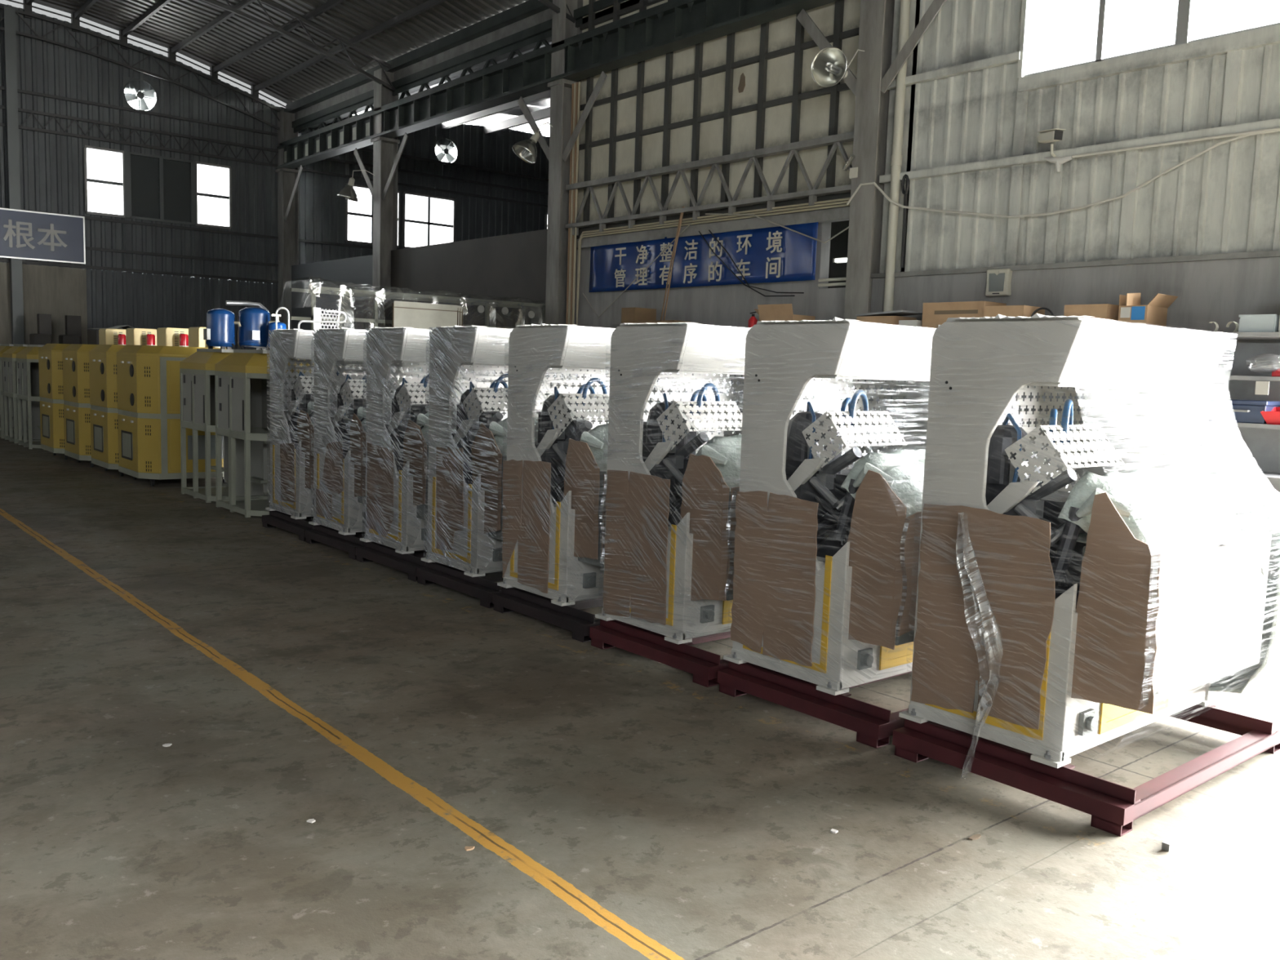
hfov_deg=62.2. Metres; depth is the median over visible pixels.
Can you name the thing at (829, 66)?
pendant lamp
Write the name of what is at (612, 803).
floor
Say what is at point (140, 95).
exhaust fan
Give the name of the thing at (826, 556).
machine
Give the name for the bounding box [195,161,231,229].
window
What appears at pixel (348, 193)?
pendant lamp
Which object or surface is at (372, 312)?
machine
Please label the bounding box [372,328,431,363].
hood
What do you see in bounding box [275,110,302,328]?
column
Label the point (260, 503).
metal frame
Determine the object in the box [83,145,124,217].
window
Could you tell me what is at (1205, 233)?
wall
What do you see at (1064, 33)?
window
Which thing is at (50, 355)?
tall cabinet
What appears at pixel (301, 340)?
hood
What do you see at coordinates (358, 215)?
window
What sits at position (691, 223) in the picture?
cord
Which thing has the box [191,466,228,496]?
metal frame
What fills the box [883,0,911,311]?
downpipe
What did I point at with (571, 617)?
skid
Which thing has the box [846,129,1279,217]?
cable
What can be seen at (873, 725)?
skid
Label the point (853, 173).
spot lamp
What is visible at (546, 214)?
window
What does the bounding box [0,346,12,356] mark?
hood
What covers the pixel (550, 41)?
roof purlin
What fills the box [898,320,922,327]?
carton
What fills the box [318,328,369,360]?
hood
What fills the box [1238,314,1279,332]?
plastic bin
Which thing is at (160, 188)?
window
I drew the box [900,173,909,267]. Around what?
cable coil
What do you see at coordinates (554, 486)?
machine
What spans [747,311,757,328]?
fire extinguisher
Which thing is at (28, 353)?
hood
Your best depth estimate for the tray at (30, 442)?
16.94 m
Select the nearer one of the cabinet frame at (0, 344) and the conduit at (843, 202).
the conduit at (843, 202)
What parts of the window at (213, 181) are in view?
sash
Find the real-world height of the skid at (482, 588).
0.157 m
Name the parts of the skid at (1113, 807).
rail, rail, rail, rail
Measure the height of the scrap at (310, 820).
0.005 m
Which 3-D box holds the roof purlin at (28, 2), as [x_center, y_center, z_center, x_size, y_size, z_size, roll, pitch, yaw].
[-3.310,-8.387,10.871,0.070,0.105,29.070,-3,8,-40]
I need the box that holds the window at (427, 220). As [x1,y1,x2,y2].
[401,191,455,248]
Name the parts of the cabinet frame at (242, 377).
post, panel, post, post, plate, panel, post, plate, post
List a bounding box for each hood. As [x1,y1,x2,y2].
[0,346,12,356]
[2,346,26,358]
[15,346,41,359]
[38,343,71,351]
[62,343,97,353]
[88,344,125,354]
[116,345,226,356]
[179,351,232,370]
[214,352,346,373]
[273,329,316,359]
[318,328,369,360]
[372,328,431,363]
[435,326,512,366]
[515,324,615,369]
[619,323,750,374]
[755,320,936,381]
[946,317,1227,390]
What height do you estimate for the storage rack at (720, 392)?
2.065 m
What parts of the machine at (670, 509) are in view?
foot plate, plate, guard arm, foot plate, panel, socket plate, plate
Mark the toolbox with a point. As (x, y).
(1239, 411)
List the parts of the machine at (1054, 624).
foot plate, plate, panel, guard arm, foot plate, socket plate, plate, foot plate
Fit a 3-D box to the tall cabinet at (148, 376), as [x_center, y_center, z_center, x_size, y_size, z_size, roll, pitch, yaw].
[-5.738,-0.934,13.167,1.140,1.930,1.130,-3,8,-40]
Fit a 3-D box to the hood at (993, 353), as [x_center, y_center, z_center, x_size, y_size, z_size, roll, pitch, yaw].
[1.924,-0.531,4.550,1.290,0.263,0.607,-3,8,-40]
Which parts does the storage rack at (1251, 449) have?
curled strip, curled strip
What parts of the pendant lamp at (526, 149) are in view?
cord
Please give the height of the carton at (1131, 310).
0.371 m
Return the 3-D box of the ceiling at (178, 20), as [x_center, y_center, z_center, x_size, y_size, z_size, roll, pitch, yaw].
[-5.559,-7.476,6.968,19.650,1.540,32.440,-3,8,-40]
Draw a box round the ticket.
[1254,381,1269,395]
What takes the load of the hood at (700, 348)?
attached to the machine at (670, 509)
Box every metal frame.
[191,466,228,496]
[226,476,270,511]
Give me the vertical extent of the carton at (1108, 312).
0.270 m
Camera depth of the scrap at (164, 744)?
4.34 m
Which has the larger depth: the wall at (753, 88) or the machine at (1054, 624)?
the wall at (753, 88)
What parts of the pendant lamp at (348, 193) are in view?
cord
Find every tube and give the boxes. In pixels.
[275,306,289,329]
[297,310,346,328]
[832,257,847,263]
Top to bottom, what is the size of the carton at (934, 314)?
0.330 m
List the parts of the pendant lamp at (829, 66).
cord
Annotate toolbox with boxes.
[1208,398,1279,423]
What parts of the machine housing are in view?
door panel, door panel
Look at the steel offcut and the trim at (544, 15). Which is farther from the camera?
the trim at (544, 15)
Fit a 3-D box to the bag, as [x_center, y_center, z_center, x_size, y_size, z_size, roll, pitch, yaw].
[5.246,-0.957,8.843,0.244,0.192,0.359,-3,8,-40]
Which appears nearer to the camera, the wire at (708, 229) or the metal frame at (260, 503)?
the metal frame at (260, 503)
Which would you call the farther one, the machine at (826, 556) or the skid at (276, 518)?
the skid at (276, 518)
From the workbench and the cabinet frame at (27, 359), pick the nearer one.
the cabinet frame at (27, 359)
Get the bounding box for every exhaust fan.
[122,75,157,112]
[433,135,457,167]
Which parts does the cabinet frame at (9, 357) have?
post, panel, post, post, plate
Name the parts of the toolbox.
handle, box lid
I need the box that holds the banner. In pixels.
[588,222,818,292]
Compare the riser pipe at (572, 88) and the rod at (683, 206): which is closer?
the rod at (683, 206)
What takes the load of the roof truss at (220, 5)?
on the column at (387, 155)
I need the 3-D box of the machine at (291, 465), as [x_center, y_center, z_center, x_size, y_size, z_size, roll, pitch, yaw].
[-2.513,-0.549,10.132,1.771,1.694,1.011,-3,8,-40]
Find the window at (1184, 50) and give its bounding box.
[1017,0,1279,92]
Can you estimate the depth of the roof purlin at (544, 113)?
27.89 m
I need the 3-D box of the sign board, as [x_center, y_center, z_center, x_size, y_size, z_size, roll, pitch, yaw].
[-13.729,-5.046,21.294,4.710,1.000,0.044,-3,8,-40]
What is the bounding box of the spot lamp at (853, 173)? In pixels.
[842,154,857,178]
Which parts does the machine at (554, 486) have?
foot plate, plate, guard arm, foot plate, socket plate, panel, plate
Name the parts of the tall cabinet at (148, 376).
door frame, door, door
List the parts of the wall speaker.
plate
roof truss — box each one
[201,0,395,91]
[537,0,575,22]
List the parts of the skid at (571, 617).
rail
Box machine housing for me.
[391,300,462,370]
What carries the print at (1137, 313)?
attached to the carton at (1131, 310)
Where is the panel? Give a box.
[313,307,337,330]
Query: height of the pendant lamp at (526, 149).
0.639 m
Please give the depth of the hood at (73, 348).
14.46 m
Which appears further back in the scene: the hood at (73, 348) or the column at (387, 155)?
the column at (387, 155)
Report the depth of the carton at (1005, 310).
10.53 m
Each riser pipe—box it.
[564,83,573,388]
[568,83,576,324]
[569,82,577,324]
[571,81,580,377]
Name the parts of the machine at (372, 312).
post, post, post, post, post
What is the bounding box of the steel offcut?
[1161,830,1189,851]
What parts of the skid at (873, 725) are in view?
rail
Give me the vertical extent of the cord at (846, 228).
0.549 m
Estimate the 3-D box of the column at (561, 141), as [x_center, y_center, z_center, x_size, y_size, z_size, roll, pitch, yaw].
[-1.242,-3.951,17.110,0.500,7.400,2.397,-3,8,-40]
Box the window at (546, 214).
[544,212,547,229]
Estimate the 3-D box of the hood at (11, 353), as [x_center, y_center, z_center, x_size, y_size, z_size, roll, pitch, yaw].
[-10.297,-2.185,18.248,0.980,0.195,1.100,-3,8,-40]
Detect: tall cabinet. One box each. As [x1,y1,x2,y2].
[38,328,126,459]
[62,328,156,466]
[88,327,188,476]
[116,326,226,486]
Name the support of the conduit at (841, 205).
attached to the wall at (726, 305)
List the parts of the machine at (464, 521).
foot plate, plate, guard arm, foot plate, socket plate, panel, plate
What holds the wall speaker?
attached to the wall at (1205, 233)
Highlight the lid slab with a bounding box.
[855,310,922,316]
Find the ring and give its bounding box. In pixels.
[1031,306,1053,316]
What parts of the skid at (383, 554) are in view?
rail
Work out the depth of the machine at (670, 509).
5.78 m
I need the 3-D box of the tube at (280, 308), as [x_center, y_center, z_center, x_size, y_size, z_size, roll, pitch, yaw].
[-3.740,-1.580,11.104,0.152,0.456,0.022,-3,8,-40]
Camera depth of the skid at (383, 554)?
8.14 m
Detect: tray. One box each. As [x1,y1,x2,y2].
[26,425,40,444]
[1260,406,1279,424]
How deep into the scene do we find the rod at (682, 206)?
14.97 m
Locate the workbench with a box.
[86,324,133,344]
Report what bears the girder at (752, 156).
attached to the wall at (726, 305)
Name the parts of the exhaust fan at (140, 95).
lamp shade, fan blade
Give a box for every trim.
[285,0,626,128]
[293,0,582,120]
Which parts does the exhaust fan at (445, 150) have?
fan blade, motor arm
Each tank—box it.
[203,308,241,349]
[225,300,275,350]
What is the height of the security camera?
0.412 m
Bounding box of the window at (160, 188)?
[124,151,196,225]
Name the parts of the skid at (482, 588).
rail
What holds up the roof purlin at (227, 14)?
attached to the ceiling at (178, 20)
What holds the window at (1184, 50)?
in the wall at (1205, 233)
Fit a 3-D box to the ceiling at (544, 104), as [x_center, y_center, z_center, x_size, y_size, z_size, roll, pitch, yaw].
[1.345,-8.571,22.035,10.150,0.923,18.300,-3,8,-40]
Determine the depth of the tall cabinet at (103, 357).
13.67 m
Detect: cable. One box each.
[231,343,266,349]
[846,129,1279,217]
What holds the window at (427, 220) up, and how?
in the wall at (61, 79)
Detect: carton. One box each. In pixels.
[621,307,656,323]
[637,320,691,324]
[754,303,815,320]
[856,315,916,324]
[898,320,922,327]
[921,301,1006,328]
[983,305,1044,316]
[1063,303,1119,321]
[1118,293,1177,327]
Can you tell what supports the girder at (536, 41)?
attached to the column at (561, 141)
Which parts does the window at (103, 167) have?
sash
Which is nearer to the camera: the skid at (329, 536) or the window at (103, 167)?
the skid at (329, 536)
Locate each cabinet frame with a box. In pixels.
[0,343,13,431]
[0,343,27,438]
[2,344,40,443]
[15,344,44,448]
[179,348,269,502]
[214,349,346,517]
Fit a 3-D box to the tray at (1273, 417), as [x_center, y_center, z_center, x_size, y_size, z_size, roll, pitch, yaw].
[5.296,-0.524,8.733,0.265,0.144,0.266,-3,8,-40]
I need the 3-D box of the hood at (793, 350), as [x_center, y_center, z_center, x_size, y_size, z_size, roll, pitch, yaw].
[1.237,-0.639,5.363,1.290,0.263,0.607,-3,8,-40]
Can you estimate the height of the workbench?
2.093 m
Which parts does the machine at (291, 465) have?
foot plate, plate, guard arm, foot plate, panel, plate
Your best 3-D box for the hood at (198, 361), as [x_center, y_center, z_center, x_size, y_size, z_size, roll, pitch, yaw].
[-4.475,-1.325,11.898,0.980,0.195,1.100,-3,8,-40]
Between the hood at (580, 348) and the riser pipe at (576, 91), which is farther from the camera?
the riser pipe at (576, 91)
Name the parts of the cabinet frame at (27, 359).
post, panel, post, post, panel, plate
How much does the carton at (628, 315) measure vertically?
0.390 m
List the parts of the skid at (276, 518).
rail, rail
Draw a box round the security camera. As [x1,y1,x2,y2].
[1037,128,1072,172]
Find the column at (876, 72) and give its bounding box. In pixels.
[796,0,946,435]
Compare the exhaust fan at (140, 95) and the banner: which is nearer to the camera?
the banner
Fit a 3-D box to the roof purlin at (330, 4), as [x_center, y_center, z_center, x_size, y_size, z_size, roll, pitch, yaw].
[-0.450,-7.938,13.347,0.070,0.105,29.070,-3,8,-40]
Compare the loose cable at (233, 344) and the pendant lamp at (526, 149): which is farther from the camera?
the pendant lamp at (526, 149)
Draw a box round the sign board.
[0,207,85,264]
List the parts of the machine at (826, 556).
foot plate, plate, guard arm, panel, foot plate, socket plate, plate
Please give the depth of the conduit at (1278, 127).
9.75 m
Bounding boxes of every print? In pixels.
[1120,306,1130,317]
[1130,306,1145,319]
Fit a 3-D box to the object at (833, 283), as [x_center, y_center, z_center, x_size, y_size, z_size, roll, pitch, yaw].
[2.410,-2.384,12.929,0.040,0.040,0.600,-3,8,-40]
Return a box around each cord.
[582,222,691,317]
[705,213,848,243]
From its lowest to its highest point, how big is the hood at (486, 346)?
0.263 m
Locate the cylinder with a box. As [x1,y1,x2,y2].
[268,314,286,349]
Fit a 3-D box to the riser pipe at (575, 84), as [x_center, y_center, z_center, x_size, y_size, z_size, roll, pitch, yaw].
[-1.111,-3.221,16.909,0.038,6.000,0.038,-3,8,-40]
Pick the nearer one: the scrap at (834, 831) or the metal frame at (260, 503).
the scrap at (834, 831)
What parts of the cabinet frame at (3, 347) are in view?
post, plate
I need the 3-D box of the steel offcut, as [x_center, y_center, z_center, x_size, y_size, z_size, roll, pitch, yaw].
[1.882,1.268,3.729,0.160,0.025,0.025,-3,8,-40]
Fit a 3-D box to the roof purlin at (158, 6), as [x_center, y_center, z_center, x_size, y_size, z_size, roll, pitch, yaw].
[-1.915,-8.235,12.069,0.070,0.105,29.070,-3,8,-40]
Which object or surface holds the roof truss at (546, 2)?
on the column at (561, 141)
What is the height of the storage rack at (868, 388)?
2.065 m
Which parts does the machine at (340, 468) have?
foot plate, plate, guard arm, foot plate, socket plate, panel, plate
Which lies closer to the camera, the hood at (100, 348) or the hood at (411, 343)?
the hood at (411, 343)
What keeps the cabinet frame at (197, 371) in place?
on the floor
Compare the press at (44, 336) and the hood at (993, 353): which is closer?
the hood at (993, 353)
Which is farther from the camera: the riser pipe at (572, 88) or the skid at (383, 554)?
the riser pipe at (572, 88)
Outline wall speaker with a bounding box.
[985,268,1012,296]
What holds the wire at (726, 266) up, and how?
attached to the wall at (726, 305)
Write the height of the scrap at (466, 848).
0.005 m
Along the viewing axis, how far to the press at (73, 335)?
21.91 m
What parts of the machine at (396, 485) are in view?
foot plate, plate, guard arm, foot plate, socket plate, panel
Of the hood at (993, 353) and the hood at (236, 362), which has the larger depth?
the hood at (236, 362)
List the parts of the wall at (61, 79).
post, filler rail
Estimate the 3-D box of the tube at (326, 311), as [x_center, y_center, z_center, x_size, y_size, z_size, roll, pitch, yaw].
[-3.405,-1.596,11.385,0.549,0.451,0.024,-3,8,-40]
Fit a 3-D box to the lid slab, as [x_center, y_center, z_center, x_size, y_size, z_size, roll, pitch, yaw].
[2.803,-1.860,11.903,0.420,0.055,0.631,-3,8,-40]
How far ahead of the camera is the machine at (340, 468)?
8.88 m
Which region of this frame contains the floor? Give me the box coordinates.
[0,424,1279,959]
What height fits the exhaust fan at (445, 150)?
0.721 m
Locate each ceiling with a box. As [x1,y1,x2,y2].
[33,0,528,103]
[360,41,551,133]
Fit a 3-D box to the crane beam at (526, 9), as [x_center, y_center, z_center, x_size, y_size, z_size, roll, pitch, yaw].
[0.800,-7.276,14.642,0.220,0.540,28.700,-3,8,-40]
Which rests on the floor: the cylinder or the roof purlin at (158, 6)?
the cylinder
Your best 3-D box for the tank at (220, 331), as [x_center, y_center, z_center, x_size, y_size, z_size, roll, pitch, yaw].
[-4.680,-1.689,11.875,0.367,0.450,0.309,-3,8,-40]
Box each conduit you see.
[576,197,850,325]
[576,200,848,313]
[576,203,849,308]
[1071,126,1279,157]
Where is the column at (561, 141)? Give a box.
[517,0,607,392]
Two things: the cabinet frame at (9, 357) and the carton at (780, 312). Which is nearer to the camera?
the carton at (780, 312)
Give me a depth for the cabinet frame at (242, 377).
10.81 m
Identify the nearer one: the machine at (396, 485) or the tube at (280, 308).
the machine at (396, 485)
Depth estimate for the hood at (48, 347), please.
15.34 m
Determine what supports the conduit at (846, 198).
attached to the wall at (726, 305)
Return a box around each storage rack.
[657,374,743,421]
[836,379,1041,452]
[1011,321,1279,493]
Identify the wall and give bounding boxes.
[0,0,549,422]
[291,0,860,330]
[574,191,850,328]
[870,0,1279,409]
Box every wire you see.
[698,231,795,297]
[708,229,804,293]
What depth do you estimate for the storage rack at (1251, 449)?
9.35 m
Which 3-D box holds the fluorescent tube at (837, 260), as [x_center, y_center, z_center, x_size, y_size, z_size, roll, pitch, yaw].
[2.705,-2.721,13.068,0.082,0.060,0.780,-3,8,-40]
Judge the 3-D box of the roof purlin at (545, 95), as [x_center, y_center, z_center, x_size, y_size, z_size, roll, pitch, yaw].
[4.005,-7.992,17.300,0.100,0.220,28.770,-3,8,-40]
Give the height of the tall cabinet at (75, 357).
1.930 m
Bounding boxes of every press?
[29,313,52,345]
[58,315,81,344]
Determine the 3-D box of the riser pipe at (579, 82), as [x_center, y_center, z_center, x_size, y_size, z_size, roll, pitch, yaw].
[-1.041,-3.210,16.825,0.038,6.000,0.038,-3,8,-40]
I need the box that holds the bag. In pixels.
[1245,353,1279,377]
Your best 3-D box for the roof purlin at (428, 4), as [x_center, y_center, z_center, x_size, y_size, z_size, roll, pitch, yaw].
[0.263,-7.739,13.975,0.070,0.105,29.070,-3,8,-40]
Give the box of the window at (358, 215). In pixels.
[344,183,400,248]
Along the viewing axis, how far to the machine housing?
15.67 m
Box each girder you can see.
[293,0,639,134]
[564,131,853,235]
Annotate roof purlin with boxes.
[26,0,34,4]
[74,0,97,19]
[122,0,172,36]
[170,0,255,53]
[213,0,345,72]
[253,0,447,91]
[313,40,551,128]
[441,89,550,128]
[484,106,550,134]
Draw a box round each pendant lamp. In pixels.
[337,169,374,201]
[512,122,552,164]
[810,46,864,87]
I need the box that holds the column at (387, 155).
[353,67,408,300]
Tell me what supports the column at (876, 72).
on the floor
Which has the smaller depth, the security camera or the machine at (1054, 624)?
the machine at (1054, 624)
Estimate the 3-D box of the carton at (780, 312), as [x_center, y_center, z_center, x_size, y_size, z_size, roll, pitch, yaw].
[1.765,-1.971,13.106,0.436,0.366,0.654,-3,8,-40]
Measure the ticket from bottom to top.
0.110 m
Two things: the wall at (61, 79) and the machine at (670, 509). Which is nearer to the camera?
the machine at (670, 509)
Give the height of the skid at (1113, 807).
0.157 m
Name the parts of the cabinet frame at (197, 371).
post, panel, post, post, panel, plate, plate, post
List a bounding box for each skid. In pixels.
[262,510,314,541]
[304,524,365,559]
[355,542,426,582]
[416,561,504,608]
[492,586,603,642]
[589,618,730,687]
[717,661,911,748]
[892,704,1279,836]
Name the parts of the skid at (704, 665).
rail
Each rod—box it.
[660,206,683,320]
[663,206,684,319]
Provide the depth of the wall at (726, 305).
14.49 m
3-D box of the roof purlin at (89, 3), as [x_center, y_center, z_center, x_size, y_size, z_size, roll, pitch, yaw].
[-2.631,-8.345,11.450,0.070,0.105,29.070,-3,8,-40]
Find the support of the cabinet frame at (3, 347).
on the floor
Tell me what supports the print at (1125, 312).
attached to the carton at (1131, 310)
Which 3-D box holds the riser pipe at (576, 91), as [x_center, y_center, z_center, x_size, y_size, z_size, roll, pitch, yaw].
[-1.076,-3.215,16.867,0.038,6.000,0.038,-3,8,-40]
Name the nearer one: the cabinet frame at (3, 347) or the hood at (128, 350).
the hood at (128, 350)
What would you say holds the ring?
on the storage rack at (1251, 449)
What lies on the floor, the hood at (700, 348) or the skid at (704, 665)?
the skid at (704, 665)
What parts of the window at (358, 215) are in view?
pane, sash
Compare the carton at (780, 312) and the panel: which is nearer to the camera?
the carton at (780, 312)
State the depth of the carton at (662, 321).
14.54 m
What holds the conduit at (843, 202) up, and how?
attached to the wall at (726, 305)
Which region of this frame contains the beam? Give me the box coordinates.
[275,0,839,168]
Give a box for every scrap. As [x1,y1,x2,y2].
[162,743,172,746]
[306,818,315,822]
[464,845,474,850]
[830,828,838,833]
[968,834,981,839]
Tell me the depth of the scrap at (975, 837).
3.72 m
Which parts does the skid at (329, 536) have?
rail, rail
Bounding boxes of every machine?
[265,328,428,519]
[280,276,545,391]
[308,327,482,535]
[360,326,551,554]
[421,324,609,577]
[497,323,740,606]
[595,322,879,644]
[723,316,1069,695]
[898,313,1279,768]
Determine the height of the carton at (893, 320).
0.200 m
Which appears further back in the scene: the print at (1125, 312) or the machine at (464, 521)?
the print at (1125, 312)

